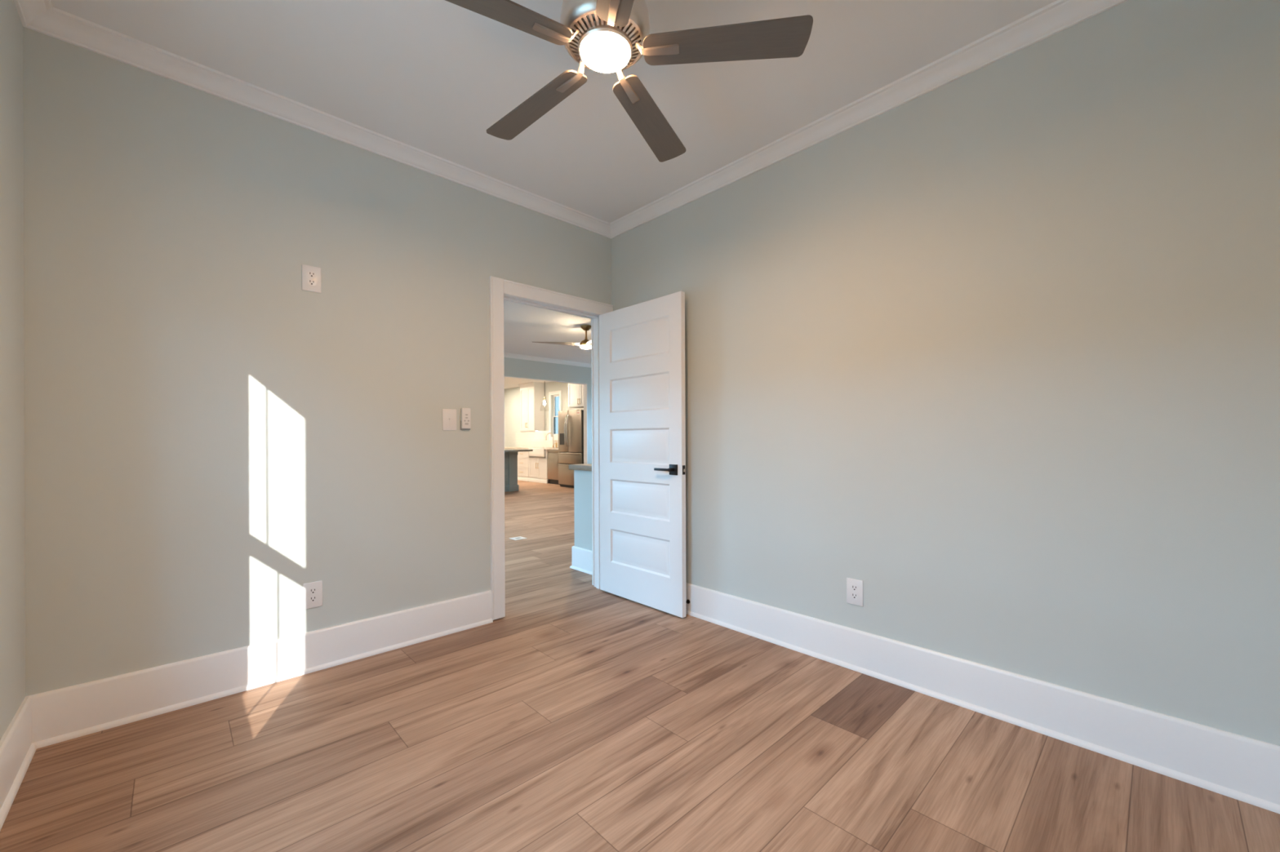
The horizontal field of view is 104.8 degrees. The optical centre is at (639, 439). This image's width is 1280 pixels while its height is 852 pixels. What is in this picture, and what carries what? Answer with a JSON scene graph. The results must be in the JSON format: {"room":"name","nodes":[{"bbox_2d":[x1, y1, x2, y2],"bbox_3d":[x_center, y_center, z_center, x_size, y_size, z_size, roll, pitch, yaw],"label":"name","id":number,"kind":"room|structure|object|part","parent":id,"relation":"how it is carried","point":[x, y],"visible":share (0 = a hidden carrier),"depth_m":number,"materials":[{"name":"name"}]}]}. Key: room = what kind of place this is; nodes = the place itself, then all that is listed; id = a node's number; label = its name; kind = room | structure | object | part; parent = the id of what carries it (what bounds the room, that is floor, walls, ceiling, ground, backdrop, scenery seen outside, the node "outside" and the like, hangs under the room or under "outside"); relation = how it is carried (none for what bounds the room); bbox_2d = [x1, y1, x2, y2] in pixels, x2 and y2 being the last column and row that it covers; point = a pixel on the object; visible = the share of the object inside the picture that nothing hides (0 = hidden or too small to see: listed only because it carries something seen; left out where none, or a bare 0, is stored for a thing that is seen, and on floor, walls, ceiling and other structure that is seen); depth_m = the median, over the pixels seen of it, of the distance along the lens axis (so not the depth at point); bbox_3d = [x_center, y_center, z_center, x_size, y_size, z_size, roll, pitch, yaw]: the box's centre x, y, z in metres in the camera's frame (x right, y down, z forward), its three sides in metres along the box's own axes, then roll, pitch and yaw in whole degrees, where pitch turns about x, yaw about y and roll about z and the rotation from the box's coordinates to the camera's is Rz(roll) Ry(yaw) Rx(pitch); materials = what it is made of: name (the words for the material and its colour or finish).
{"room":"empty bedroom","nodes":[
{"label":"empty bedroom","id":0,"kind":"room"},
{"bbox_2d":[0,0,25,740],"bbox_3d":[-5.092,-0.212,4.698,0.140,2.715,14.940,0,0,-43],"label":"wall","id":1,"kind":"structure","parent":0,"point":[12,535],"depth_m":1.66,"materials":[{"name":"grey paint"}]},
{"bbox_2d":[0,696,36,831],"bbox_3d":[-1.105,1.033,0.619,0.029,0.192,3.300,0,0,-43],"label":"baseboard","id":2,"kind":"structure","parent":1,"relation":"attached to","point":[17,750],"depth_m":1.62,"materials":[{"name":"white paint"}]},
{"bbox_2d":[22,26,611,696],"bbox_3d":[0.594,-0.235,4.589,7.964,2.715,0.120,0,0,-43],"label":"wall","id":3,"kind":"structure","parent":0,"point":[211,437],"depth_m":2.22,"materials":[{"name":"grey paint"}]},
{"bbox_2d":[27,590,493,748],"bbox_3d":[-1.579,1.035,2.423,1.823,0.192,0.029,0,0,-43],"label":"baseboard","id":4,"kind":"structure","parent":3,"relation":"attached to","point":[73,712],"depth_m":2.20,"materials":[{"name":"white paint"}]},
{"bbox_2d":[302,264,320,293],"bbox_3d":[-1.609,-0.786,2.416,0.080,0.125,0.008,0,0,-43],"label":"wall outlet","id":5,"kind":"object","parent":3,"relation":"attached to","point":[311,275],"visible":1,"depth_m":2.41,"materials":[{"name":"white plastic"}]},
{"bbox_2d":[307,279,315,285],"bbox_3d":[-1.607,-0.766,2.414,0.035,0.027,0.001,0,0,-43],"label":"receptacle","id":6,"kind":"object","parent":5,"relation":"attached to","point":[310,282],"depth_m":2.41,"materials":[{"name":"white plastic"}]},
{"bbox_2d":[307,271,315,278],"bbox_3d":[-1.607,-0.805,2.414,0.035,0.027,0.001,0,0,-43],"label":"receptacle","id":7,"kind":"object","parent":5,"relation":"attached to","point":[310,274],"depth_m":2.41,"materials":[{"name":"white plastic"}]},
{"bbox_2d":[302,580,322,609],"bbox_3d":[-1.603,0.763,2.416,0.080,0.125,0.008,0,0,-43],"label":"wall outlet","id":8,"kind":"object","parent":3,"relation":"attached to","point":[312,592],"visible":1,"depth_m":2.41,"materials":[{"name":"white plastic"}]},
{"bbox_2d":[308,595,317,602],"bbox_3d":[-1.600,0.783,2.414,0.035,0.027,0.001,0,0,-43],"label":"receptacle","id":9,"kind":"object","parent":8,"relation":"attached to","point":[311,598],"depth_m":2.41,"materials":[{"name":"white plastic"}]},
{"bbox_2d":[308,587,317,594],"bbox_3d":[-1.601,0.744,2.414,0.035,0.027,0.001,0,0,-43],"label":"receptacle","id":10,"kind":"object","parent":8,"relation":"attached to","point":[311,590],"depth_m":2.41,"materials":[{"name":"white plastic"}]},
{"bbox_2d":[442,408,456,430],"bbox_3d":[-1.110,-0.114,2.881,0.083,0.125,0.016,0,0,-43],"label":"light switch","id":11,"kind":"object","parent":3,"relation":"attached to","point":[449,415],"visible":1,"depth_m":2.88,"materials":[{"name":"white plastic"}]},
{"bbox_2d":[460,408,471,430],"bbox_3d":[-1.039,-0.120,2.942,0.058,0.130,0.024,0,0,-43],"label":"remote","id":12,"kind":"object","parent":3,"relation":"attached to","point":[465,422],"visible":1,"depth_m":2.93,"materials":[{"name":"grey plastic"}]},
{"bbox_2d":[488,275,613,620],"bbox_3d":[-0.564,0.053,3.393,0.991,2.127,0.022,0,0,-43],"label":"trim","id":13,"kind":"structure","parent":3,"relation":"attached to","point":[498,287],"depth_m":3.08,"materials":[{"name":"white paint"}]},
{"bbox_2d":[502,294,599,617],"bbox_3d":[-0.613,0.091,3.445,0.861,2.072,0.120,0,0,-43],"label":"trim","id":14,"kind":"structure","parent":3,"relation":"attached to","point":[595,317],"depth_m":3.72,"materials":[{"name":"white paint"}]},
{"bbox_2d":[599,291,686,617],"bbox_3d":[-0.012,0.096,3.368,0.119,2.033,0.835,0,0,-43],"label":"door","id":15,"kind":"structure","parent":3,"relation":"in","point":[642,415],"depth_m":3.31,"materials":[{"name":"white paint"}]},
{"bbox_3d":[0.153,0.193,3.138,0.041,0.022,0.140,0,0,-43],"label":"lever","id":16,"kind":"part","parent":15,"relation":"part of","materials":[{"name":"black metal"}]},
{"bbox_3d":[0.211,0.193,3.113,0.009,0.066,0.066,0,0,-43],"label":"handle","id":17,"kind":"part","parent":15,"relation":"part of","materials":[{"name":"black metal"}]},
{"bbox_2d":[504,382,583,447],"bbox_3d":[-0.385,-0.231,11.514,0.140,2.715,11.520,0,0,-43],"label":"wall","id":18,"kind":"structure","parent":0,"point":[512,396],"depth_m":14.93,"materials":[{"name":"beige paint"}]},
{"bbox_2d":[518,382,544,432],"bbox_3d":[-3.077,-0.887,13.980,0.368,1.379,0.796,0,0,-43],"label":"upper cabinet","id":19,"kind":"object","parent":18,"relation":"attached to","point":[531,393],"visible":1,"depth_m":13.77,"materials":[{"name":"white paint"}]},
{"bbox_3d":[-3.305,-0.847,14.025,0.020,1.222,0.374,0,0,-43],"label":"door","id":20,"kind":"part","parent":19,"relation":"part of","materials":[{"name":"white paint"}]},
{"bbox_2d":[520,431,535,432],"bbox_3d":[-3.155,-0.215,13.904,0.020,0.035,0.760,0,0,-43],"label":"light","id":21,"kind":"object","parent":19,"relation":"attached to","point":[521,431],"depth_m":13.93,"materials":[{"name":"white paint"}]},
{"bbox_3d":[-3.045,-0.848,13.750,0.020,1.222,0.374,0,0,-43],"label":"door","id":22,"kind":"part","parent":19,"relation":"part of","materials":[{"name":"white paint"}]},
{"bbox_3d":[-3.079,-1.520,13.980,0.368,0.114,0.796,0,0,-43],"label":"crown","id":23,"kind":"part","parent":19,"relation":"part of","materials":[{"name":"white paint"}]},
{"bbox_2d":[515,431,558,447],"bbox_3d":[-2.539,-0.004,13.680,0.008,0.462,3.570,0,0,-43],"label":"backsplash","id":24,"kind":"structure","parent":18,"relation":"attached to","point":[537,438],"depth_m":14.21,"materials":[{"name":"white tile"}]},
{"bbox_2d":[548,390,561,439],"bbox_3d":[-2.265,-0.641,13.468,0.138,1.330,0.600,0,0,-43],"label":"window","id":25,"kind":"structure","parent":18,"relation":"in","point":[557,398],"depth_m":13.57,"materials":[{"name":"white paint"}]},
{"bbox_3d":[-2.256,-0.348,13.475,0.036,0.564,0.420,0,0,-43],"label":"sash","id":26,"kind":"part","parent":25,"relation":"part of","materials":[{"name":"white paint"}]},
{"bbox_3d":[-2.256,-0.374,13.475,0.004,0.471,0.360,0,0,-43],"label":"pane","id":27,"kind":"part","parent":25,"relation":"part of","materials":[{"name":"clear glass"}]},
{"bbox_3d":[-2.229,-0.912,13.503,0.036,0.608,0.420,0,0,-43],"label":"sash","id":28,"kind":"part","parent":25,"relation":"part of","materials":[{"name":"white paint"}]},
{"bbox_3d":[-2.229,-0.901,13.503,0.004,0.546,0.360,0,0,-43],"label":"pane","id":29,"kind":"part","parent":25,"relation":"part of","materials":[{"name":"clear glass"}]},
{"bbox_2d":[568,383,583,408],"bbox_3d":[-1.224,-1.177,11.828,0.638,0.814,0.961,0,0,-43],"label":"upper cabinet","id":30,"kind":"object","parent":18,"relation":"attached to","point":[575,392],"visible":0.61,"depth_m":11.75,"materials":[{"name":"white paint"}]},
{"bbox_3d":[-1.262,-1.120,11.475,0.020,0.692,0.456,0,0,-43],"label":"door","id":31,"kind":"part","parent":30,"relation":"part of","materials":[{"name":"white paint"}]},
{"bbox_2d":[503,357,591,464],"bbox_3d":[-3.155,-0.220,8.545,7.964,2.715,0.120,0,0,-43],"label":"wall","id":32,"kind":"structure","parent":0,"point":[513,367],"depth_m":9.87,"materials":[{"name":"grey paint"}]},
{"bbox_2d":[504,376,587,463],"bbox_3d":[-2.721,-0.014,8.956,4.330,2.300,0.120,0,0,-43],"label":"trim","id":33,"kind":"structure","parent":32,"relation":"attached to","point":[585,407],"depth_m":10.40,"materials":[{"name":"white paint"}]},
{"bbox_2d":[503,352,591,368],"bbox_3d":[-1.286,-1.551,6.567,7.964,0.069,5.330,0,0,-43],"label":"trim","id":34,"kind":"structure","parent":32,"relation":"attached to","point":[505,354],"depth_m":9.66,"materials":[{"name":"white paint"}]},
{"bbox_2d":[50,0,1057,389],"bbox_3d":[-2.156,-1.657,7.485,8.244,0.150,14.940,0,0,-43],"label":"ceiling","id":35,"kind":"structure","parent":0,"point":[432,77],"depth_m":2.14,"materials":[{"name":"white paint"}]},
{"bbox_2d":[532,324,591,349],"bbox_3d":[-0.626,-1.427,6.894,1.300,0.322,1.279,0,0,-43],"label":"ceiling fan","id":36,"kind":"object","parent":35,"relation":"hanging from","point":[584,344],"visible":0.8,"depth_m":6.87,"materials":[{"name":"gold metal"}]},
{"bbox_3d":[-1.170,-1.336,6.910,0.680,0.061,0.134,0,0,0],"label":"blade","id":37,"kind":"part","parent":36,"relation":"part of","materials":[{"name":"brown wood"}]},
{"bbox_2d":[444,0,813,162],"bbox_3d":[-0.144,-1.405,1.606,1.227,0.371,1.198,0,0,-43],"label":"ceiling fan","id":38,"kind":"object","parent":35,"relation":"hanging from","point":[602,36],"visible":1,"depth_m":1.55,"materials":[{"name":"brown wood"}]},
{"bbox_3d":[-0.441,-1.234,1.394,0.513,0.006,0.124,0,12,-30],"label":"blade","id":39,"kind":"part","parent":38,"relation":"part of","materials":[{"name":"brown wood"}]},
{"bbox_3d":[-0.393,-1.234,1.838,0.513,0.006,0.124,0,12,42],"label":"blade","id":40,"kind":"part","parent":38,"relation":"part of","materials":[{"name":"brown wood"}]},
{"bbox_3d":[-0.033,-1.235,1.211,0.124,0.006,0.513,12,-3,-12],"label":"blade","id":41,"kind":"part","parent":38,"relation":"part of","materials":[{"name":"brown wood"}]},
{"bbox_3d":[0.044,-1.236,1.930,0.124,0.006,0.513,-13,-5,24],"label":"blade","id":42,"kind":"part","parent":38,"relation":"part of","materials":[{"name":"brown wood"}]},
{"bbox_3d":[0.267,-1.237,1.542,0.513,0.006,0.124,0,-12,6],"label":"blade","id":43,"kind":"part","parent":38,"relation":"part of","materials":[{"name":"brown wood"}]},
{"bbox_2d":[573,470,591,550],"bbox_3d":[-0.343,0.695,4.159,0.120,0.862,0.550,0,0,-43],"label":"wall","id":44,"kind":"structure","parent":0,"point":[582,478],"depth_m":4.22,"materials":[{"name":"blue paint"}]},
{"bbox_2d":[568,463,591,471],"bbox_3d":[-0.357,0.242,4.172,0.184,0.043,0.585,0,0,-43],"label":"trim","id":45,"kind":"structure","parent":44,"relation":"on","point":[586,467],"depth_m":4.21,"materials":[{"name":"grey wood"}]},
{"bbox_2d":[569,546,591,574],"bbox_3d":[-0.358,1.030,4.177,0.178,0.192,0.559,0,0,-43],"label":"baseboard","id":46,"kind":"structure","parent":44,"relation":"attached to","point":[581,557],"depth_m":4.21,"materials":[{"name":"white paint"}]},
{"bbox_2d":[0,480,1279,851],"bbox_3d":[-2.145,1.193,7.485,8.244,0.120,14.940,0,0,-43],"label":"floor","id":47,"kind":"structure","parent":0,"point":[582,717],"depth_m":1.71,"materials":[{"name":"brown wood"}]},
{"bbox_2d":[504,451,519,492],"bbox_3d":[-3.801,0.706,10.428,2.222,0.868,0.972,0,0,-43],"label":"kitchen island","id":48,"kind":"object","parent":47,"relation":"on","point":[510,458],"visible":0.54,"depth_m":10.73,"materials":[{"name":"grey wood"}]},
{"bbox_3d":[-3.800,1.073,10.428,2.222,0.135,0.972,0,0,-43],"label":"moulding","id":49,"kind":"part","parent":48,"relation":"part of","materials":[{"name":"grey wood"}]},
{"bbox_3d":[-2.814,0.652,10.822,0.218,0.768,0.158,0,0,-43],"label":"corner post","id":50,"kind":"part","parent":48,"relation":"part of","materials":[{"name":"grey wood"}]},
{"bbox_2d":[504,448,533,452],"bbox_3d":[-3.725,0.252,10.359,2.600,0.040,1.280,0,0,-43],"label":"island countertop","id":51,"kind":"structure","parent":48,"relation":"on","point":[505,450],"depth_m":10.58,"materials":[{"name":"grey stone"}]},
{"bbox_2d":[508,536,527,540],"bbox_3d":[-1.388,1.127,5.613,0.150,0.006,0.150,0,0,-43],"label":"floor outlet","id":52,"kind":"object","parent":47,"relation":"on","point":[518,537],"visible":1,"depth_m":5.61,"materials":[{"name":"white plastic"}]},
{"bbox_2d":[517,448,528,481],"bbox_3d":[-3.029,0.703,13.723,0.644,0.868,0.700,0,0,-43],"label":"base cabinet","id":53,"kind":"object","parent":47,"relation":"on","point":[522,456],"visible":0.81,"depth_m":13.47,"materials":[{"name":"white paint"}]},
{"bbox_3d":[-3.230,0.900,13.532,0.020,0.245,0.688,0,0,-43],"label":"drawer","id":54,"kind":"part","parent":53,"relation":"part of","materials":[{"name":"white paint"}]},
{"bbox_3d":[-3.231,0.648,13.532,0.020,0.240,0.688,0,0,-43],"label":"drawer","id":55,"kind":"part","parent":53,"relation":"part of","materials":[{"name":"white paint"}]},
{"bbox_3d":[-3.232,0.400,13.532,0.020,0.235,0.688,0,0,-43],"label":"drawer","id":56,"kind":"part","parent":53,"relation":"part of","materials":[{"name":"white paint"}]},
{"bbox_2d":[528,449,548,483],"bbox_3d":[-2.475,0.701,13.139,0.644,0.868,0.900,0,0,-43],"label":"base cabinet","id":57,"kind":"object","parent":47,"relation":"on","point":[538,467],"visible":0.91,"depth_m":12.90,"materials":[{"name":"white paint"}]},
{"bbox_3d":[-2.831,0.759,13.110,0.020,0.525,0.441,0,0,-43],"label":"door","id":58,"kind":"part","parent":57,"relation":"part of","materials":[{"name":"white paint"}]},
{"bbox_3d":[-2.523,0.757,12.786,0.020,0.525,0.441,0,0,-43],"label":"door","id":59,"kind":"part","parent":57,"relation":"part of","materials":[{"name":"white paint"}]},
{"bbox_2d":[546,449,559,484],"bbox_3d":[-1.958,0.702,12.596,0.580,0.862,0.584,0,0,-43],"label":"dishwasher","id":60,"kind":"object","parent":47,"relation":"on","point":[553,455],"visible":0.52,"depth_m":12.42,"materials":[{"name":"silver metal"}]},
{"bbox_3d":[-2.158,0.305,12.408,0.035,0.067,0.584,0,0,-43],"label":"control panel","id":61,"kind":"part","parent":60,"relation":"part of","materials":[{"name":"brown metal"}]},
{"bbox_2d":[558,409,583,488],"bbox_3d":[-1.378,0.230,11.669,0.890,1.800,0.915,0,0,-43],"label":"refrigerator","id":62,"kind":"object","parent":47,"relation":"on","point":[571,423],"visible":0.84,"depth_m":11.40,"materials":[{"name":"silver metal"}]},
{"bbox_3d":[-1.800,-0.183,11.618,0.030,0.970,0.412,0,0,-43],"label":"door","id":63,"kind":"part","parent":62,"relation":"part of","materials":[{"name":"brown metal"}]},
{"bbox_3d":[-1.724,-0.193,11.450,0.090,0.742,0.026,0,0,-43],"label":"handle","id":64,"kind":"part","parent":62,"relation":"part of","materials":[{"name":"metal"}]},
{"bbox_3d":[-1.623,0.826,11.436,0.030,0.480,0.915,0,0,-43],"label":"drawer","id":65,"kind":"part","parent":62,"relation":"part of","materials":[{"name":"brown metal"}]},
{"bbox_3d":[-1.676,-0.194,11.400,0.090,0.742,0.026,0,0,-43],"label":"handle","id":66,"kind":"part","parent":62,"relation":"part of","materials":[{"name":"metal"}]},
{"bbox_3d":[-1.641,0.340,11.420,0.024,0.023,0.875,0,0,-43],"label":"handle","id":67,"kind":"part","parent":62,"relation":"part of","materials":[{"name":"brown metal"}]},
{"bbox_3d":[-1.624,0.444,11.436,0.030,0.255,0.915,0,0,-43],"label":"drawer","id":68,"kind":"part","parent":62,"relation":"part of","materials":[{"name":"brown metal"}]},
{"bbox_3d":[-1.483,-0.184,11.284,0.030,0.970,0.497,0,0,-43],"label":"door","id":69,"kind":"part","parent":62,"relation":"part of","materials":[{"name":"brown metal"}]},
{"bbox_3d":[-3.548,0.705,14.271,0.644,0.868,0.800,0,0,-43],"label":"base cabinet","id":70,"kind":"object","parent":47,"relation":"on","visible":0},
{"bbox_2d":[504,447,558,449],"bbox_3d":[-2.683,0.247,13.364,0.648,0.038,3.310,0,0,-43],"label":"countertop","id":71,"kind":"structure","parent":70,"relation":"on","point":[545,448],"depth_m":13.38,"materials":[{"name":"stone"}]},
{"bbox_2d":[528,448,545,457],"bbox_3d":[-2.540,0.355,13.092,0.490,0.240,0.774,0,0,-43],"label":"farmhouse sink","id":72,"kind":"object","parent":71,"relation":"in","point":[537,452],"visible":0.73,"depth_m":12.88,"materials":[{"name":"white ceramic"}]},
{"bbox_2d":[546,432,555,447],"bbox_3d":[-2.398,0.025,13.229,0.260,0.402,0.117,0,0,-43],"label":"faucet","id":73,"kind":"object","parent":71,"relation":"on","point":[548,433],"visible":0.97,"depth_m":13.30,"materials":[{"name":"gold metal"}]},
{"bbox_2d":[611,0,1279,746],"bbox_3d":[0.965,-0.237,2.586,0.120,2.715,3.300,0,0,-43],"label":"wall","id":74,"kind":"structure","parent":0,"point":[994,353],"depth_m":1.91,"materials":[{"name":"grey paint"}]},
{"bbox_2d":[13,0,1128,239],"bbox_3d":[-0.105,-1.556,1.577,2.814,0.069,3.300,0,0,-43],"label":"trim","id":75,"kind":"structure","parent":74,"relation":"attached to","point":[37,15],"depth_m":2.25,"materials":[{"name":"white paint"}]},
{"bbox_2d":[846,577,862,606],"bbox_3d":[1.049,0.746,2.409,0.008,0.125,0.080,0,0,-43],"label":"wall outlet","id":76,"kind":"object","parent":74,"relation":"attached to","point":[854,587],"visible":1,"depth_m":2.41,"materials":[{"name":"white plastic"}]},
{"bbox_2d":[850,592,857,599],"bbox_3d":[1.047,0.766,2.407,0.001,0.027,0.035,0,0,-43],"label":"receptacle","id":77,"kind":"object","parent":76,"relation":"attached to","point":[853,595],"depth_m":2.41,"materials":[{"name":"white plastic"}]},
{"bbox_2d":[850,585,857,591],"bbox_3d":[1.047,0.727,2.407,0.001,0.027,0.035,0,0,-43],"label":"receptacle","id":78,"kind":"object","parent":76,"relation":"attached to","point":[853,588],"depth_m":2.41,"materials":[{"name":"white plastic"}]},
{"bbox_2d":[685,582,1279,813],"bbox_3d":[0.923,1.025,2.527,0.029,0.192,3.280,0,0,-43],"label":"baseboard","id":79,"kind":"structure","parent":74,"relation":"attached to","point":[1239,767],"depth_m":1.90,"materials":[{"name":"white paint"}]}
]}

